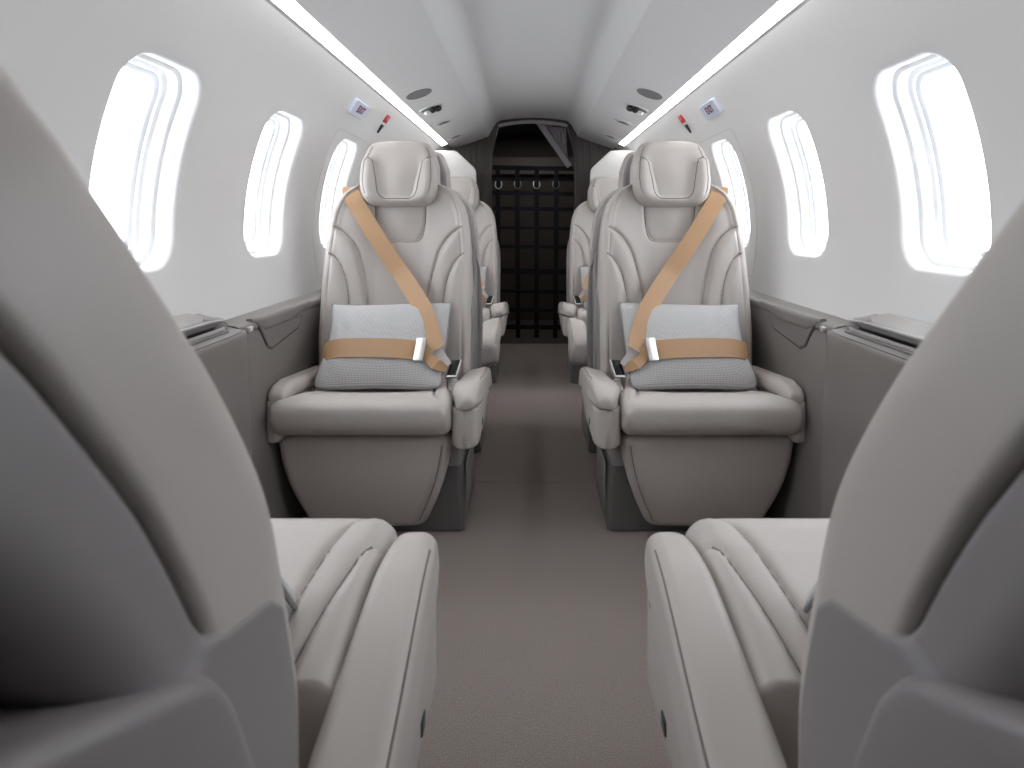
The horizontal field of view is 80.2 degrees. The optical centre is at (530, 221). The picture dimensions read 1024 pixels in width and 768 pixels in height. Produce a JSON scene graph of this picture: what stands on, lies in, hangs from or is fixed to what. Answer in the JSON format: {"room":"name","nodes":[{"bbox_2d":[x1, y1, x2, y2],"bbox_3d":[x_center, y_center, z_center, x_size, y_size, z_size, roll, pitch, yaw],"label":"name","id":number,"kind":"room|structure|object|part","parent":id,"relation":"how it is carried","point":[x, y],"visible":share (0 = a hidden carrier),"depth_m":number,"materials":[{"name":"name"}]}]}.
{"room":"aircraft cabin","nodes":[
{"label":"aircraft cabin","id":0,"kind":"room"},
{"bbox_2d":[0,0,444,319],"bbox_3d":[-0.665,0.176,1.535,0.252,1.248,4.670,0,0,0],"label":"wall","id":1,"kind":"structure","parent":0,"point":[223,69],"depth_m":1.28,"materials":[{"name":"white plastic"}]},
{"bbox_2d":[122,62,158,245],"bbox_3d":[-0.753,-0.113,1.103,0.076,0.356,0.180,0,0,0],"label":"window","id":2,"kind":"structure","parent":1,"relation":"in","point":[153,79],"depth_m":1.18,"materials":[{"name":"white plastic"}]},
{"bbox_2d":[245,118,275,244],"bbox_3d":[-0.753,-0.113,1.643,0.076,0.356,0.180,0,0,0],"label":"window","id":3,"kind":"structure","parent":1,"relation":"in","point":[272,123],"depth_m":1.72,"materials":[{"name":"white plastic"}]},
{"bbox_2d":[319,148,336,235],"bbox_3d":[-0.753,-0.113,2.183,0.076,0.356,0.180,0,0,0],"label":"window","id":4,"kind":"structure","parent":1,"relation":"in","point":[334,154],"depth_m":2.26,"materials":[{"name":"white"}]},
{"bbox_2d":[313,129,368,275],"bbox_3d":[-0.676,-0.065,2.195,0.086,0.492,0.392,0,0,0],"label":"trim","id":5,"kind":"structure","parent":1,"relation":"attached to","point":[338,129],"depth_m":2.00,"materials":[{"name":"grey plastic"}]},
{"bbox_2d":[347,98,369,119],"bbox_3d":[-0.584,-0.382,2.060,0.040,0.050,0.156,0,0,0],"label":"exit sign","id":6,"kind":"object","parent":1,"relation":"attached to","point":[357,108],"visible":1,"depth_m":2.04,"materials":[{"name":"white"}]},
{"bbox_2d":[377,115,389,132],"bbox_3d":[-0.584,-0.386,2.400,0.052,0.071,0.042,0,0,0],"label":"handle","id":7,"kind":"object","parent":1,"relation":"attached to","point":[387,117],"visible":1,"depth_m":2.39,"materials":[{"name":"red plastic"}]},
{"bbox_2d":[434,151,476,182],"bbox_3d":[-0.551,0.184,3.520,0.473,1.192,0.040,0,0,0],"label":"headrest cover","id":8,"kind":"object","parent":1,"relation":"attached to","point":[458,166],"depth_m":3.50,"materials":[{"name":"white fabric"}]},
{"bbox_2d":[492,134,573,319],"bbox_3d":[0.013,0.055,4.965,1.440,1.550,0.030,0,0,0],"label":"compartment","id":9,"kind":"structure","parent":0,"point":[528,145],"depth_m":4.95,"materials":[{"name":"grey"}]},
{"bbox_2d":[447,118,618,210],"bbox_3d":[0.013,0.060,3.865,1.797,1.799,0.040,0,0,0],"label":"wall","id":10,"kind":"structure","parent":0,"point":[587,154],"depth_m":3.85,"materials":[{"name":"brown wood"}]},
{"bbox_2d":[492,165,573,337],"bbox_3d":[0.013,0.192,3.925,0.524,1.117,0.038,0,0,0],"label":"net","id":11,"kind":"object","parent":10,"relation":"attached to","point":[517,271],"visible":0.84,"depth_m":3.93,"materials":[{"name":"black fabric"}]},
{"bbox_2d":[498,120,567,127],"bbox_3d":[0.012,-0.620,3.842,0.443,0.046,0.010,0,0,0],"label":"door frame","id":12,"kind":"structure","parent":10,"relation":"in","point":[522,121],"depth_m":3.84,"materials":[{"name":"grey plastic"}]},
{"bbox_2d":[536,124,570,167],"bbox_3d":[0.145,-0.487,3.875,0.226,0.290,0.040,0,0,0],"label":"curtain","id":13,"kind":"object","parent":10,"relation":"hanging from","point":[556,136],"visible":0.99,"depth_m":3.87,"materials":[{"name":"grey fabric"}]},
{"bbox_2d":[496,124,569,343],"bbox_3d":[0.013,0.040,4.418,1.320,1.520,1.065,0,0,0],"label":"wall","id":14,"kind":"structure","parent":0,"point":[526,335],"depth_m":4.44,"materials":[{"name":"grey"}]},
{"bbox_2d":[492,157,573,174],"bbox_3d":[0.013,-0.450,4.895,1.040,0.140,0.070,0,0,0],"label":"trim","id":15,"kind":"structure","parent":14,"relation":"attached to","point":[513,161],"depth_m":4.86,"materials":[{"name":"grey"}]},
{"bbox_2d":[303,344,768,767],"bbox_3d":[0.013,0.805,1.550,1.400,0.050,4.700,0,0,0],"label":"floor","id":16,"kind":"structure","parent":0,"point":[542,607],"depth_m":1.23,"materials":[{"name":"carpet"}]},
{"bbox_2d":[172,313,251,460],"bbox_3d":[-0.652,0.480,0.273,0.135,0.596,2.125,0,0,0],"label":"console","id":17,"kind":"object","parent":16,"relation":"on","point":[222,350],"visible":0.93,"depth_m":1.22,"materials":[{"name":"grey plastic"}]},
{"bbox_3d":[-0.666,0.198,0.267,0.046,0.033,2.114,0,0,0],"label":"lid","id":18,"kind":"part","parent":17,"relation":"part of","materials":[{"name":"grey plastic"}]},
{"bbox_3d":[-0.644,0.226,0.247,0.005,0.011,2.055,0,0,0],"label":"rail","id":19,"kind":"part","parent":17,"relation":"part of","materials":[{"name":"silver metal"}]},
{"bbox_2d":[0,63,438,767],"bbox_3d":[-0.357,0.269,0.423,0.522,1.023,0.687,0,0,0],"label":"seat","id":20,"kind":"object","parent":16,"relation":"on","point":[145,622],"visible":1,"depth_m":0.27,"materials":[{"name":"grey leather"}]},
{"bbox_3d":[-0.385,0.186,0.295,0.446,0.619,0.308,0,0,0],"label":"backrest","id":21,"kind":"part","parent":20,"relation":"part of","materials":[{"name":"grey leather"}]},
{"bbox_2d":[281,576,297,617],"bbox_3d":[-0.388,0.299,0.526,0.341,0.205,0.183,0,0,0],"label":"pillow","id":22,"kind":"object","parent":20,"relation":"on","point":[291,605],"visible":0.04,"depth_m":0.57,"materials":[{"name":"fabric"}]},
{"bbox_2d":[270,518,397,767],"bbox_3d":[-0.376,0.432,0.531,0.433,0.172,0.462,0,0,0],"label":"seat cushion","id":23,"kind":"object","parent":20,"relation":"on","point":[334,569],"depth_m":0.58,"materials":[{"name":"grey leather"}]},
{"bbox_3d":[-0.136,0.469,0.553,0.051,0.133,0.331,0,0,1],"label":"armrest","id":24,"kind":"part","parent":20,"relation":"part of","materials":[{"name":"grey leather"}]},
{"bbox_2d":[225,289,321,517],"bbox_3d":[-0.645,0.499,2.405,0.090,0.558,2.179,0,0,0],"label":"console","id":25,"kind":"object","parent":16,"relation":"on","point":[283,337],"visible":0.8,"depth_m":1.47,"materials":[{"name":"grey plastic"}]},
{"bbox_2d":[267,141,491,530],"bbox_3d":[-0.370,0.269,1.673,0.512,1.021,0.545,0,0,0],"label":"seat","id":26,"kind":"object","parent":16,"relation":"on","point":[402,458],"visible":0.78,"depth_m":1.56,"materials":[{"name":"grey leather"}]},
{"bbox_3d":[-0.607,0.470,1.578,0.034,0.104,0.304,0,0,0],"label":"armrest","id":27,"kind":"part","parent":26,"relation":"part of","materials":[{"name":"grey leather"}]},
{"bbox_2d":[269,373,457,434],"bbox_3d":[-0.401,0.462,1.625,0.427,0.112,0.450,0,0,0],"label":"seat cushion","id":28,"kind":"object","parent":26,"relation":"on","point":[298,407],"depth_m":1.41,"materials":[{"name":"grey leather"}]},
{"bbox_2d":[315,302,451,389],"bbox_3d":[-0.392,0.330,1.634,0.341,0.205,0.183,0,0,0],"label":"pillow","id":29,"kind":"object","parent":26,"relation":"on","point":[398,321],"visible":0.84,"depth_m":1.57,"materials":[{"name":"fabric"}]},
{"bbox_3d":[-0.390,0.183,1.791,0.435,0.624,0.152,0,0,0],"label":"backrest","id":30,"kind":"part","parent":26,"relation":"part of","materials":[{"name":"grey leather"}]},
{"bbox_3d":[-0.286,0.328,1.564,0.028,0.054,0.043,0,0,0],"label":"adjuster plate","id":31,"kind":"part","parent":26,"relation":"part of","materials":[{"name":"silver metal"}]},
{"bbox_3d":[-0.196,0.387,1.595,0.020,0.047,0.053,0,0,44],"label":"buckle trim","id":32,"kind":"part","parent":26,"relation":"part of","materials":[{"name":"silver metal"}]},
{"bbox_3d":[-0.171,0.693,1.695,0.005,0.115,0.190,0,0,0],"label":"panel","id":33,"kind":"part","parent":26,"relation":"part of","materials":[{"name":"grey"}]},
{"bbox_3d":[-0.155,0.487,1.597,0.070,0.096,0.330,0,0,0],"label":"armrest","id":34,"kind":"part","parent":26,"relation":"part of","materials":[{"name":"grey leather"}]},
{"bbox_2d":[435,152,500,452],"bbox_3d":[-0.371,0.269,2.217,0.512,1.021,0.545,0,0,0],"label":"seat","id":35,"kind":"object","parent":16,"relation":"on","point":[489,332],"visible":0.12,"depth_m":2.06,"materials":[{"name":"grey leather"}]},
{"bbox_3d":[-0.391,0.183,2.099,0.435,0.624,0.152,0,0,0],"label":"backrest","id":36,"kind":"part","parent":35,"relation":"part of","materials":[{"name":"grey leather"}]},
{"bbox_3d":[-0.172,0.693,2.195,0.005,0.115,0.190,0,0,0],"label":"panel","id":37,"kind":"part","parent":35,"relation":"part of","materials":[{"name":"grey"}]},
{"bbox_3d":[-0.156,0.487,2.293,0.070,0.096,0.330,0,0,0],"label":"armrest","id":38,"kind":"part","parent":35,"relation":"part of","materials":[{"name":"grey leather"}]},
{"bbox_2d":[450,176,508,383],"bbox_3d":[-0.371,0.269,3.072,0.512,1.021,0.545,0,0,0],"label":"seat","id":39,"kind":"object","parent":16,"relation":"on","point":[489,247],"visible":0.22,"depth_m":3.16,"materials":[{"name":"grey leather"}]},
{"bbox_2d":[481,266,486,306],"bbox_3d":[-0.393,0.330,3.034,0.341,0.205,0.183,0,0,0],"label":"pillow","id":40,"kind":"object","parent":39,"relation":"on","point":[483,268],"visible":0.1,"depth_m":3.07,"materials":[{"name":"fabric"}]},
{"bbox_3d":[-0.391,0.183,3.191,0.435,0.624,0.152,0,0,0],"label":"backrest","id":41,"kind":"part","parent":39,"relation":"part of","materials":[{"name":"grey leather"}]},
{"bbox_2d":[483,305,490,322],"bbox_3d":[-0.402,0.462,3.025,0.427,0.112,0.450,0,0,0],"label":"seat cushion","id":42,"kind":"object","parent":39,"relation":"on","point":[487,308],"depth_m":2.83,"materials":[{"name":"grey leather"}]},
{"bbox_3d":[-0.156,0.487,2.997,0.070,0.096,0.330,0,0,0],"label":"armrest","id":43,"kind":"part","parent":39,"relation":"part of","materials":[{"name":"grey leather"}]},
{"bbox_2d":[558,176,618,383],"bbox_3d":[0.396,0.269,3.072,0.512,1.021,0.545,0,0,0],"label":"seat","id":44,"kind":"object","parent":16,"relation":"on","point":[578,247],"visible":0.19,"depth_m":3.16,"materials":[{"name":"grey leather"}]},
{"bbox_3d":[0.181,0.487,2.997,0.070,0.096,0.330,0,0,0],"label":"armrest","id":45,"kind":"part","parent":44,"relation":"part of","materials":[{"name":"grey leather"}]},
{"bbox_3d":[0.197,0.693,3.095,0.005,0.115,0.190,0,0,0],"label":"panel","id":46,"kind":"part","parent":44,"relation":"part of","materials":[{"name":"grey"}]},
{"bbox_2d":[576,305,585,323],"bbox_3d":[0.427,0.462,3.025,0.427,0.112,0.450,0,0,0],"label":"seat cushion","id":47,"kind":"object","parent":44,"relation":"on","point":[580,311],"depth_m":2.83,"materials":[{"name":"grey leather"}]},
{"bbox_3d":[0.415,0.183,3.191,0.435,0.624,0.152,0,0,0],"label":"backrest","id":48,"kind":"part","parent":44,"relation":"part of","materials":[{"name":"grey leather"}]},
{"bbox_2d":[579,266,588,309],"bbox_3d":[0.418,0.330,3.034,0.341,0.205,0.183,0,0,0],"label":"pillow","id":49,"kind":"object","parent":44,"relation":"on","point":[583,270],"visible":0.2,"depth_m":3.06,"materials":[{"name":"fabric"}]},
{"bbox_2d":[567,151,635,452],"bbox_3d":[0.396,0.269,2.217,0.512,1.021,0.545,0,0,0],"label":"seat","id":50,"kind":"object","parent":16,"relation":"on","point":[580,334],"visible":0.13,"depth_m":2.05,"materials":[{"name":"grey leather"}]},
{"bbox_3d":[0.181,0.487,2.293,0.070,0.096,0.330,0,0,0],"label":"armrest","id":51,"kind":"part","parent":50,"relation":"part of","materials":[{"name":"grey leather"}]},
{"bbox_3d":[0.197,0.693,2.195,0.005,0.115,0.190,0,0,0],"label":"panel","id":52,"kind":"part","parent":50,"relation":"part of","materials":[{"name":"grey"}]},
{"bbox_3d":[0.415,0.183,2.099,0.435,0.624,0.152,0,0,0],"label":"backrest","id":53,"kind":"part","parent":50,"relation":"part of","materials":[{"name":"grey leather"}]},
{"bbox_2d":[578,141,805,530],"bbox_3d":[0.395,0.269,1.673,0.512,1.021,0.545,0,0,0],"label":"seat","id":54,"kind":"object","parent":16,"relation":"on","point":[667,459],"visible":0.8,"depth_m":1.56,"materials":[{"name":"grey leather"}]},
{"bbox_3d":[0.180,0.487,1.597,0.070,0.096,0.330,0,0,0],"label":"armrest","id":55,"kind":"part","parent":54,"relation":"part of","materials":[{"name":"grey leather"}]},
{"bbox_3d":[0.196,0.693,1.695,0.005,0.115,0.190,0,0,0],"label":"panel","id":56,"kind":"part","parent":54,"relation":"part of","materials":[{"name":"grey"}]},
{"bbox_3d":[0.221,0.387,1.595,0.020,0.047,0.053,0,0,-44],"label":"buckle trim","id":57,"kind":"part","parent":54,"relation":"part of","materials":[{"name":"silver metal"}]},
{"bbox_3d":[0.311,0.328,1.564,0.028,0.054,0.043,0,0,0],"label":"adjuster plate","id":58,"kind":"part","parent":54,"relation":"part of","materials":[{"name":"silver metal"}]},
{"bbox_3d":[0.414,0.183,1.791,0.435,0.624,0.152,0,0,0],"label":"backrest","id":59,"kind":"part","parent":54,"relation":"part of","materials":[{"name":"grey leather"}]},
{"bbox_2d":[618,302,756,389],"bbox_3d":[0.417,0.330,1.634,0.341,0.205,0.183,0,0,0],"label":"pillow","id":60,"kind":"object","parent":54,"relation":"on","point":[666,321],"visible":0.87,"depth_m":1.57,"materials":[{"name":"fabric"}]},
{"bbox_2d":[613,372,803,434],"bbox_3d":[0.426,0.462,1.625,0.427,0.112,0.450,0,0,0],"label":"seat cushion","id":61,"kind":"object","parent":54,"relation":"on","point":[772,407],"depth_m":1.41,"materials":[{"name":"grey leather"}]},
{"bbox_3d":[0.632,0.470,1.578,0.034,0.104,0.304,0,0,0],"label":"armrest","id":62,"kind":"part","parent":54,"relation":"part of","materials":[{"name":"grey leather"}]},
{"bbox_2d":[749,290,848,517],"bbox_3d":[0.670,0.499,2.405,0.090,0.558,2.179,0,0,0],"label":"console","id":63,"kind":"object","parent":16,"relation":"on","point":[789,339],"visible":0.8,"depth_m":1.46,"materials":[{"name":"grey plastic"}]},
{"bbox_2d":[645,199,1023,767],"bbox_3d":[0.382,0.269,0.423,0.522,1.023,0.687,0,0,0],"label":"seat","id":64,"kind":"object","parent":16,"relation":"on","point":[909,652],"visible":1,"depth_m":0.32,"materials":[{"name":"grey leather"}]},
{"bbox_3d":[0.161,0.469,0.553,0.051,0.133,0.331,0,0,-1],"label":"armrest","id":65,"kind":"part","parent":64,"relation":"part of","materials":[{"name":"grey leather"}]},
{"bbox_2d":[685,518,829,767],"bbox_3d":[0.401,0.432,0.531,0.433,0.172,0.462,0,0,0],"label":"seat cushion","id":66,"kind":"object","parent":64,"relation":"on","point":[759,575],"depth_m":0.58,"materials":[{"name":"grey leather"}]},
{"bbox_2d":[803,582,816,615],"bbox_3d":[0.427,0.299,0.526,0.341,0.205,0.183,0,0,0],"label":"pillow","id":67,"kind":"object","parent":64,"relation":"on","point":[807,608],"visible":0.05,"depth_m":0.58,"materials":[{"name":"fabric"}]},
{"bbox_3d":[0.410,0.186,0.295,0.446,0.619,0.308,0,0,0],"label":"backrest","id":68,"kind":"part","parent":64,"relation":"part of","materials":[{"name":"grey leather"}]},
{"bbox_2d":[820,314,933,517],"bbox_3d":[0.677,0.480,0.273,0.135,0.596,2.125,0,0,0],"label":"console","id":69,"kind":"object","parent":16,"relation":"on","point":[864,358],"visible":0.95,"depth_m":1.19,"materials":[{"name":"grey plastic"}]},
{"bbox_3d":[0.669,0.226,0.247,0.005,0.011,2.055,0,0,0],"label":"rail","id":70,"kind":"part","parent":69,"relation":"part of","materials":[{"name":"silver metal"}]},
{"bbox_3d":[0.691,0.198,0.267,0.046,0.033,2.114,0,0,0],"label":"lid","id":71,"kind":"part","parent":69,"relation":"part of","materials":[{"name":"grey plastic"}]},
{"bbox_2d":[294,0,779,148],"bbox_3d":[0.013,-0.562,1.535,1.024,0.194,4.670,0,0,0],"label":"ceiling","id":72,"kind":"structure","parent":0,"point":[579,63],"depth_m":2.01,"materials":[{"name":"white plastic"}]},
{"bbox_2d":[265,0,450,150],"bbox_3d":[-0.532,-0.477,1.535,0.120,0.085,4.670,0,0,0],"label":"light strip","id":73,"kind":"object","parent":72,"relation":"attached to","point":[292,11],"visible":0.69,"depth_m":1.68,"materials":[{"name":"white plastic"}]},
{"bbox_2d":[405,88,432,99],"bbox_3d":[-0.424,-0.486,2.300,0.103,0.040,0.120,0,0,0],"label":"ceiling speaker","id":74,"kind":"object","parent":72,"relation":"attached to","point":[420,93],"visible":1,"depth_m":2.29,"materials":[{"name":"grey plastic"}]},
{"bbox_2d":[420,103,442,114],"bbox_3d":[-0.424,-0.479,2.580,0.100,0.053,0.080,0,0,0],"label":"ceiling vent","id":75,"kind":"object","parent":72,"relation":"in","point":[434,108],"visible":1,"depth_m":2.56,"materials":[{"name":"white"}]},
{"bbox_2d":[424,109,430,114],"bbox_3d":[-0.438,-0.467,2.580,0.032,0.029,0.038,0,0,0],"label":"lamp","id":76,"kind":"object","parent":75,"relation":"attached to","point":[426,111],"depth_m":2.57,"materials":[{"name":"silver metal"}]},
{"bbox_2d":[434,118,452,125],"bbox_3d":[-0.424,-0.485,2.945,0.092,0.038,0.068,0,0,0],"label":"recessed light","id":77,"kind":"object","parent":72,"relation":"in","point":[446,120],"visible":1,"depth_m":2.94,"materials":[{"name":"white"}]},
{"bbox_2d":[448,133,463,138],"bbox_3d":[-0.424,-0.485,3.420,0.092,0.038,0.068,0,0,0],"label":"recessed light","id":78,"kind":"object","parent":72,"relation":"in","point":[460,134],"visible":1,"depth_m":3.42,"materials":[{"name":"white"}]},
{"bbox_2d":[603,133,618,138],"bbox_3d":[0.449,-0.485,3.420,0.092,0.038,0.068,0,0,0],"label":"recessed light","id":79,"kind":"object","parent":72,"relation":"in","point":[606,134],"visible":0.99,"depth_m":3.42,"materials":[{"name":"white"}]},
{"bbox_2d":[614,118,632,125],"bbox_3d":[0.449,-0.485,2.945,0.092,0.038,0.068,0,0,0],"label":"recessed light","id":80,"kind":"object","parent":72,"relation":"in","point":[615,119],"visible":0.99,"depth_m":2.94,"materials":[{"name":"white plastic"}]},
{"bbox_2d":[625,103,647,114],"bbox_3d":[0.449,-0.479,2.580,0.100,0.053,0.080,0,0,0],"label":"ceiling vent","id":81,"kind":"object","parent":72,"relation":"in","point":[633,108],"visible":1,"depth_m":2.56,"materials":[{"name":"white"}]},
{"bbox_2d":[637,109,643,114],"bbox_3d":[0.463,-0.467,2.580,0.032,0.029,0.038,0,0,0],"label":"lamp","id":82,"kind":"object","parent":81,"relation":"attached to","point":[639,111],"depth_m":2.57,"materials":[{"name":"silver metal"}]},
{"bbox_2d":[636,88,663,99],"bbox_3d":[0.449,-0.486,2.300,0.103,0.040,0.120,0,0,0],"label":"ceiling speaker","id":83,"kind":"object","parent":72,"relation":"attached to","point":[648,93],"visible":1,"depth_m":2.29,"materials":[{"name":"grey plastic"}]},
{"bbox_2d":[615,0,809,150],"bbox_3d":[0.557,-0.477,1.535,0.120,0.085,4.670,0,0,0],"label":"light strip","id":84,"kind":"object","parent":72,"relation":"attached to","point":[783,9],"visible":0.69,"depth_m":1.68,"materials":[{"name":"white plastic"}]},
{"bbox_2d":[621,0,1023,323],"bbox_3d":[0.690,0.176,1.535,0.252,1.248,4.670,0,0,0],"label":"wall","id":85,"kind":"structure","parent":0,"point":[850,69],"depth_m":1.28,"materials":[{"name":"white plastic"}]},
{"bbox_2d":[590,151,634,182],"bbox_3d":[0.576,0.184,3.520,0.473,1.192,0.040,0,0,0],"label":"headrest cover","id":86,"kind":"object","parent":85,"relation":"attached to","point":[610,164],"depth_m":3.50,"materials":[{"name":"white fabric"}]},
{"bbox_2d":[678,115,690,132],"bbox_3d":[0.609,-0.386,2.400,0.052,0.071,0.042,0,0,0],"label":"handle","id":87,"kind":"object","parent":85,"relation":"attached to","point":[680,117],"visible":1,"depth_m":2.39,"materials":[{"name":"red plastic"}]},
{"bbox_2d":[699,98,722,119],"bbox_3d":[0.609,-0.382,2.060,0.040,0.050,0.156,0,0,0],"label":"exit sign","id":88,"kind":"object","parent":85,"relation":"attached to","point":[710,109],"visible":1,"depth_m":2.04,"materials":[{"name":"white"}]},
{"bbox_2d":[699,129,756,275],"bbox_3d":[0.701,-0.065,2.195,0.086,0.492,0.392,0,0,0],"label":"trim","id":89,"kind":"structure","parent":85,"relation":"attached to","point":[727,129],"depth_m":2.00,"materials":[{"name":"grey plastic"}]},
{"bbox_2d":[732,147,749,236],"bbox_3d":[0.778,-0.113,2.183,0.076,0.356,0.180,0,0,0],"label":"window","id":90,"kind":"structure","parent":85,"relation":"in","point":[733,151],"depth_m":2.26,"materials":[{"name":"white"}]},
{"bbox_2d":[795,118,826,244],"bbox_3d":[0.778,-0.113,1.643,0.076,0.356,0.180,0,0,0],"label":"window","id":91,"kind":"structure","parent":85,"relation":"in","point":[798,122],"depth_m":1.72,"materials":[{"name":"white"}]},
{"bbox_2d":[916,62,985,256],"bbox_3d":[0.778,-0.113,1.103,0.076,0.356,0.180,0,0,0],"label":"window frame","id":92,"kind":"structure","parent":85,"relation":"in","point":[950,244],"depth_m":1.18,"materials":[{"name":"white plastic"}]}
]}

